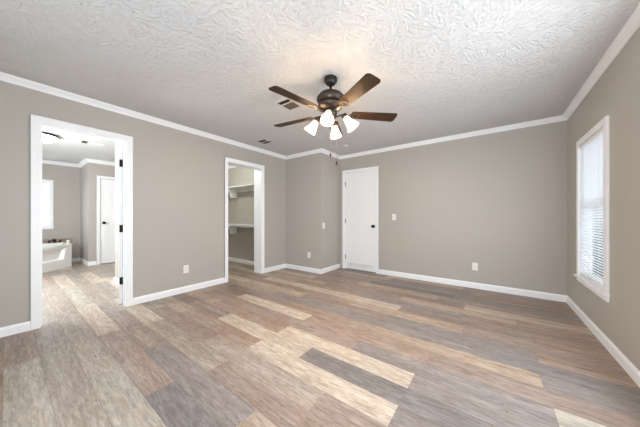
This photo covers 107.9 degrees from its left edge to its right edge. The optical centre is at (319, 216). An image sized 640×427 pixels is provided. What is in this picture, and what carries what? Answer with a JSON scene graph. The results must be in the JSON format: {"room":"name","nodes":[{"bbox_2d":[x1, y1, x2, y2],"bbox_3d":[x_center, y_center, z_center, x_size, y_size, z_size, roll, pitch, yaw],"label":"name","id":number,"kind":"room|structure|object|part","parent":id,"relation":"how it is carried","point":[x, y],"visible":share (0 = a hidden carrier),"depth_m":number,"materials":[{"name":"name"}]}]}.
{"room":"empty bedroom","nodes":[
{"label":"empty bedroom","id":0,"kind":"room"},
{"bbox_2d":[42,163,79,257],"bbox_3d":[-6.247,-0.105,5.560,0.100,2.410,3.130,0,0,37],"label":"wall","id":1,"kind":"structure","parent":0,"point":[66,179],"depth_m":5.62,"materials":[{"name":"grey paint"}]},
{"bbox_2d":[42,179,53,228],"bbox_3d":[-6.529,-0.292,5.141,0.132,1.139,0.856,0,0,37],"label":"window","id":2,"kind":"structure","parent":1,"relation":"in","point":[47,185],"depth_m":5.42,"materials":[{"name":"white glass"}]},
{"bbox_3d":[-6.554,-0.047,5.160,0.004,0.430,0.632,0,0,37],"label":"pane","id":3,"kind":"part","parent":2,"relation":"part of","materials":[{"name":"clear glass"}]},
{"bbox_3d":[-6.572,-0.527,5.173,0.004,0.458,0.632,0,0,37],"label":"pane","id":4,"kind":"part","parent":2,"relation":"part of","materials":[{"name":"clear glass"}]},
{"bbox_3d":[-6.554,-0.047,5.160,0.020,0.506,0.708,0,0,37],"label":"sash","id":5,"kind":"part","parent":2,"relation":"part of","materials":[{"name":"white plastic"}]},
{"bbox_3d":[-6.572,-0.527,5.173,0.020,0.534,0.708,0,0,37],"label":"sash","id":6,"kind":"part","parent":2,"relation":"part of","materials":[{"name":"white plastic"}]},
{"bbox_2d":[42,238,72,242],"bbox_3d":[-6.566,0.557,5.036,0.012,0.084,1.683,0,0,37],"label":"tile backsplash","id":7,"kind":"structure","parent":1,"relation":"attached to","point":[63,239],"depth_m":5.51,"materials":[{"name":"beige"}]},
{"bbox_2d":[80,163,87,260],"bbox_3d":[-5.618,-0.105,5.611,0.850,2.410,0.100,0,0,37],"label":"wall","id":8,"kind":"structure","parent":0,"point":[84,169],"depth_m":5.53,"materials":[{"name":"grey paint"}]},
{"bbox_2d":[42,158,114,167],"bbox_3d":[-4.383,-1.271,4.172,4.548,0.078,2.920,0,0,37],"label":"trim","id":9,"kind":"structure","parent":8,"relation":"attached to","point":[86,160],"depth_m":5.47,"materials":[{"name":"white paint"}]},
{"bbox_2d":[72,258,95,265],"bbox_3d":[-5.621,1.056,5.512,0.998,0.088,0.190,0,0,29],"label":"baseboard","id":10,"kind":"structure","parent":8,"relation":"attached to","point":[85,262],"depth_m":5.46,"materials":[{"name":"white paint"}]},
{"bbox_2d":[88,162,114,264],"bbox_3d":[-4.912,-0.105,5.766,0.100,2.410,1.190,0,0,37],"label":"wall","id":11,"kind":"structure","parent":0,"point":[94,169],"depth_m":5.32,"materials":[{"name":"grey paint"}]},
{"bbox_2d":[97,175,114,264],"bbox_3d":[-4.908,0.071,5.669,0.021,2.058,0.776,0,0,37],"label":"trim","id":12,"kind":"structure","parent":11,"relation":"attached to","point":[98,177],"depth_m":5.38,"materials":[{"name":"white paint"}]},
{"bbox_2d":[100,179,114,263],"bbox_3d":[-4.912,0.096,5.672,0.101,1.984,0.652,0,0,37],"label":"door","id":13,"kind":"structure","parent":11,"relation":"in","point":[107,186],"depth_m":5.52,"materials":[{"name":"white paint"}]},
{"bbox_2d":[115,141,121,278],"bbox_3d":[-2.878,-0.105,3.566,1.408,2.410,0.100,0,0,37],"label":"wall","id":14,"kind":"structure","parent":0,"point":[116,142],"depth_m":3.86,"materials":[{"name":"grey paint"}]},
{"bbox_2d":[114,277,118,284],"bbox_3d":[-2.813,1.056,3.665,1.422,0.088,0.364,0,0,37],"label":"baseboard","id":15,"kind":"structure","parent":14,"relation":"attached to","point":[116,280],"depth_m":3.84,"materials":[{"name":"white paint"}]},
{"bbox_2d":[119,143,122,303],"bbox_3d":[-2.689,0.080,3.183,0.043,2.021,0.671,0,0,-37],"label":"door","id":16,"kind":"structure","parent":14,"relation":"in","point":[120,144],"depth_m":2.92,"materials":[{"name":"white paint"}]},
{"bbox_2d":[0,80,285,327],"bbox_3d":[-1.870,-0.105,3.647,0.115,2.410,5.232,0,0,37],"label":"wall","id":17,"kind":"structure","parent":0,"point":[178,175],"depth_m":3.12,"materials":[{"name":"grey paint"}]},
{"bbox_2d":[0,321,30,337],"bbox_3d":[-1.307,1.056,0.624,4.392,0.088,0.845,0,0,37],"label":"baseboard","id":18,"kind":"structure","parent":17,"relation":"attached to","point":[25,326],"depth_m":2.19,"materials":[{"name":"white paint"}]},
{"bbox_2d":[30,114,132,329],"bbox_3d":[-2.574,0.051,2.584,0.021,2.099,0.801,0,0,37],"label":"trim","id":19,"kind":"structure","parent":17,"relation":"attached to","point":[35,120],"depth_m":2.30,"materials":[{"name":"white paint"}]},
{"bbox_2d":[133,277,224,304],"bbox_3d":[-1.968,1.056,3.407,0.014,0.088,1.248,0,0,37],"label":"baseboard","id":20,"kind":"structure","parent":17,"relation":"attached to","point":[141,299],"depth_m":3.29,"materials":[{"name":"white paint"}]},
{"bbox_2d":[183,265,188,272],"bbox_3d":[-1.963,0.763,3.417,0.009,0.116,0.072,0,0,37],"label":"wall outlet","id":21,"kind":"object","parent":17,"relation":"attached to","point":[185,267],"visible":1,"depth_m":3.42,"materials":[{"name":"white plastic"}]},
{"bbox_2d":[224,157,263,282],"bbox_3d":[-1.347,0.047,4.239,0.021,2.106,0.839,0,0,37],"label":"trim","id":22,"kind":"structure","parent":17,"relation":"attached to","point":[226,159],"depth_m":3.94,"materials":[{"name":"white paint"}]},
{"bbox_2d":[228,167,253,260],"bbox_3d":[-1.696,-0.105,5.503,1.818,2.410,0.100,0,0,37],"label":"wall","id":23,"kind":"structure","parent":0,"point":[241,208],"depth_m":5.58,"materials":[{"name":"grey paint"}]},
{"bbox_2d":[228,184,253,197],"bbox_3d":[-1.849,-0.573,5.361,1.538,0.235,0.310,0,0,37],"label":"closet shelf","id":24,"kind":"object","parent":23,"relation":"attached to","point":[234,190],"visible":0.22,"depth_m":5.48,"materials":[{"name":"white paint"}]},
{"bbox_2d":[228,224,253,233],"bbox_3d":[-1.860,0.281,5.346,1.538,0.237,0.346,0,0,37],"label":"closet shelf","id":25,"kind":"object","parent":23,"relation":"attached to","point":[233,227],"visible":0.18,"depth_m":5.45,"materials":[{"name":"white paint"}]},
{"bbox_2d":[228,257,253,265],"bbox_3d":[-2.265,1.056,4.737,1.618,0.088,1.810,0,0,37],"label":"baseboard","id":26,"kind":"structure","parent":23,"relation":"attached to","point":[229,258],"depth_m":5.55,"materials":[{"name":"white paint"}]},
{"bbox_2d":[286,153,339,268],"bbox_3d":[-0.158,-0.105,5.064,0.947,2.410,0.687,0,0,37],"label":"wall","id":27,"kind":"structure","parent":0,"point":[313,180],"depth_m":4.77,"materials":[{"name":"grey paint"}]},
{"bbox_2d":[264,264,339,273],"bbox_3d":[-0.335,1.056,4.778,1.541,0.088,0.576,0,0,1],"label":"baseboard","id":28,"kind":"structure","parent":27,"relation":"attached to","point":[296,267],"depth_m":4.77,"materials":[{"name":"white paint"}]},
{"bbox_2d":[0,3,639,159],"bbox_3d":[-0.064,-1.280,2.299,4.392,0.060,5.017,0,0,37],"label":"trim","id":29,"kind":"structure","parent":27,"relation":"attached to","point":[630,27],"depth_m":2.78,"materials":[{"name":"white paint"}]},
{"bbox_2d":[0,261,639,426],"bbox_3d":[-1.886,1.160,3.752,9.400,0.120,5.481,0,0,37],"label":"floor","id":30,"kind":"structure","parent":0,"point":[285,347],"depth_m":1.77,"materials":[{"name":"brown wood"}]},
{"bbox_2d":[42,242,71,272],"bbox_3d":[-5.949,0.850,4.536,1.598,0.500,1.638,0,0,37],"label":"bathtub","id":31,"kind":"object","parent":30,"relation":"on","point":[55,256],"visible":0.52,"depth_m":4.92,"materials":[{"name":"white plastic"}]},
{"bbox_2d":[42,242,71,248],"bbox_3d":[-5.949,0.790,4.536,1.598,0.380,1.638,0,0,37],"label":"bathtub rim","id":32,"kind":"object","parent":31,"relation":"in","point":[59,245],"depth_m":5.12,"materials":[{"name":"white plastic"}]},
{"bbox_2d":[0,0,639,163],"bbox_3d":[-1.895,-1.360,3.740,9.400,0.100,5.450,0,0,37],"label":"ceiling","id":33,"kind":"structure","parent":0,"point":[445,68],"depth_m":1.95,"materials":[{"name":"white paint"}]},
{"bbox_2d":[42,132,59,142],"bbox_3d":[-4.382,-1.237,3.660,0.390,0.146,0.390,0,0,37],"label":"ceiling light","id":34,"kind":"object","parent":33,"relation":"attached to","point":[46,137],"visible":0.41,"depth_m":3.65,"materials":[{"name":"white glass"}]},
{"bbox_2d":[79,140,106,146],"bbox_3d":[-4.022,-1.305,4.128,0.224,0.010,0.324,0,0,37],"label":"ceiling vent","id":35,"kind":"object","parent":33,"relation":"in","point":[80,141],"visible":1,"depth_m":4.12,"materials":[{"name":"grey paint"}]},
{"bbox_2d":[256,139,272,143],"bbox_3d":[-0.961,-1.305,4.027,0.218,0.010,0.188,0,0,37],"label":"ceiling vent","id":36,"kind":"object","parent":33,"relation":"in","point":[263,141],"visible":1,"depth_m":4.01,"materials":[{"name":"metal"}]},
{"bbox_2d":[274,97,302,110],"bbox_3d":[-0.359,-1.305,2.701,0.217,0.010,0.257,0,0,37],"label":"ceiling vent","id":37,"kind":"object","parent":33,"relation":"in","point":[286,103],"visible":0.9,"depth_m":2.69,"materials":[{"name":"metal"}]},
{"bbox_2d":[268,73,396,164],"bbox_3d":[0.065,-0.900,2.188,1.234,0.820,1.237,0,0,37],"label":"ceiling fan","id":38,"kind":"object","parent":33,"relation":"hanging from","point":[330,101],"visible":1,"depth_m":2.10,"materials":[{"name":"brown wood"}]},
{"bbox_3d":[-0.202,-0.972,1.900,0.450,0.032,0.126,0,0,-44],"label":"blade","id":39,"kind":"part","parent":38,"relation":"part of","materials":[{"name":"brown wood"}]},
{"bbox_3d":[-0.270,-0.972,2.389,0.450,0.032,0.126,0,0,28],"label":"blade","id":40,"kind":"part","parent":38,"relation":"part of","materials":[{"name":"brown wood"}]},
{"bbox_3d":[-0.084,-0.865,2.242,0.140,0.151,0.114,0,0,37],"label":"lamp shade","id":41,"kind":"part","parent":38,"relation":"part of","materials":[{"name":"white glass"}]},
{"bbox_3d":[0.073,-0.865,2.000,0.114,0.151,0.138,0,0,37],"label":"lamp shade","id":42,"kind":"part","parent":38,"relation":"part of","materials":[{"name":"white glass"}]},
{"bbox_3d":[0.174,-0.972,2.605,0.126,0.032,0.450,0,0,10],"label":"blade","id":43,"kind":"part","parent":38,"relation":"part of","materials":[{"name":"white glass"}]},
{"bbox_3d":[0.151,-0.865,2.376,0.114,0.151,0.140,0,0,37],"label":"lamp shade","id":44,"kind":"part","parent":38,"relation":"part of","materials":[{"name":"white glass"}]},
{"bbox_3d":[0.197,-0.931,2.165,0.130,0.060,0.058,0,0,16],"label":"lamp arm","id":45,"kind":"part","parent":38,"relation":"part of","materials":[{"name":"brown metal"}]},
{"bbox_3d":[0.287,-0.865,2.147,0.139,0.151,0.113,0,0,37],"label":"lamp shade","id":46,"kind":"part","parent":38,"relation":"part of","materials":[{"name":"white glass"}]},
{"bbox_3d":[0.284,-0.972,1.814,0.126,0.032,0.450,0,0,-26],"label":"blade","id":47,"kind":"part","parent":38,"relation":"part of","materials":[{"name":"brown wood"}]},
{"bbox_3d":[0.516,-0.972,2.250,0.450,0.032,0.126,0,0,-8],"label":"blade","id":48,"kind":"part","parent":38,"relation":"part of","materials":[{"name":"brown wood"}]},
{"bbox_2d":[340,120,566,294],"bbox_3d":[1.511,-0.105,4.326,4.507,2.410,0.115,0,0,37],"label":"wall","id":49,"kind":"structure","parent":0,"point":[497,201],"depth_m":3.57,"materials":[{"name":"grey paint"}]},
{"bbox_2d":[345,170,375,271],"bbox_3d":[0.814,0.079,4.767,0.702,2.019,0.101,0,0,37],"label":"door","id":50,"kind":"structure","parent":49,"relation":"in","point":[360,220],"depth_m":4.76,"materials":[{"name":"white paint"}]},
{"bbox_2d":[348,262,372,269],"bbox_3d":[0.817,0.996,4.779,0.570,0.092,0.008,0,0,37],"label":"vent grille","id":51,"kind":"object","parent":50,"relation":"attached to","point":[353,265],"depth_m":4.76,"materials":[{"name":"white metal"}]},
{"bbox_2d":[342,166,378,273],"bbox_3d":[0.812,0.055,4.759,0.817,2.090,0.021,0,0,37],"label":"trim","id":52,"kind":"structure","parent":49,"relation":"attached to","point":[376,168],"depth_m":4.67,"materials":[{"name":"white paint"}]},
{"bbox_2d":[472,263,477,270],"bbox_3d":[2.392,0.764,3.595,0.072,0.116,0.009,0,0,37],"label":"wall outlet","id":53,"kind":"object","parent":49,"relation":"attached to","point":[474,265],"visible":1,"depth_m":3.59,"materials":[{"name":"white plastic"}]},
{"bbox_2d":[567,27,639,370],"bbox_3d":[1.716,-0.105,0.917,0.115,2.410,5.117,0,0,37],"label":"wall","id":54,"kind":"structure","parent":0,"point":[616,94],"depth_m":1.77,"materials":[{"name":"grey paint"}]},
{"bbox_2d":[379,269,639,386],"bbox_3d":[0.678,1.056,1.749,2.545,0.088,5.017,0,0,37],"label":"baseboard","id":55,"kind":"structure","parent":54,"relation":"attached to","point":[632,371],"depth_m":3.08,"materials":[{"name":"white paint"}]},
{"bbox_2d":[573,115,609,301],"bbox_3d":[2.672,-0.068,2.248,0.145,1.549,0.871,0,0,37],"label":"window","id":56,"kind":"structure","parent":54,"relation":"in","point":[603,293],"depth_m":2.18,"materials":[{"name":"white paint"}]},
{"bbox_2d":[579,128,602,288],"bbox_3d":[2.645,-0.071,2.268,0.044,1.402,0.715,0,0,37],"label":"window blind","id":57,"kind":"object","parent":56,"relation":"attached to","point":[592,149],"visible":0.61,"depth_m":2.26,"materials":[{"name":"white plastic"}]},
{"bbox_3d":[2.650,0.622,2.265,0.024,0.016,0.707,0,0,37],"label":"rail","id":58,"kind":"part","parent":57,"relation":"part of","materials":[{"name":"white plastic"}]},
{"bbox_3d":[2.634,0.651,2.276,0.050,0.022,0.871,0,0,37],"label":"sill","id":59,"kind":"part","parent":56,"relation":"part of","materials":[{"name":"white paint"}]},
{"bbox_3d":[2.704,0.243,2.224,0.020,0.786,0.723,0,0,37],"label":"sash","id":60,"kind":"part","parent":56,"relation":"part of","materials":[{"name":"white plastic"}]},
{"bbox_3d":[2.704,0.243,2.224,0.004,0.710,0.647,0,0,37],"label":"pane","id":61,"kind":"part","parent":56,"relation":"part of","materials":[{"name":"clear glass"}]}
]}

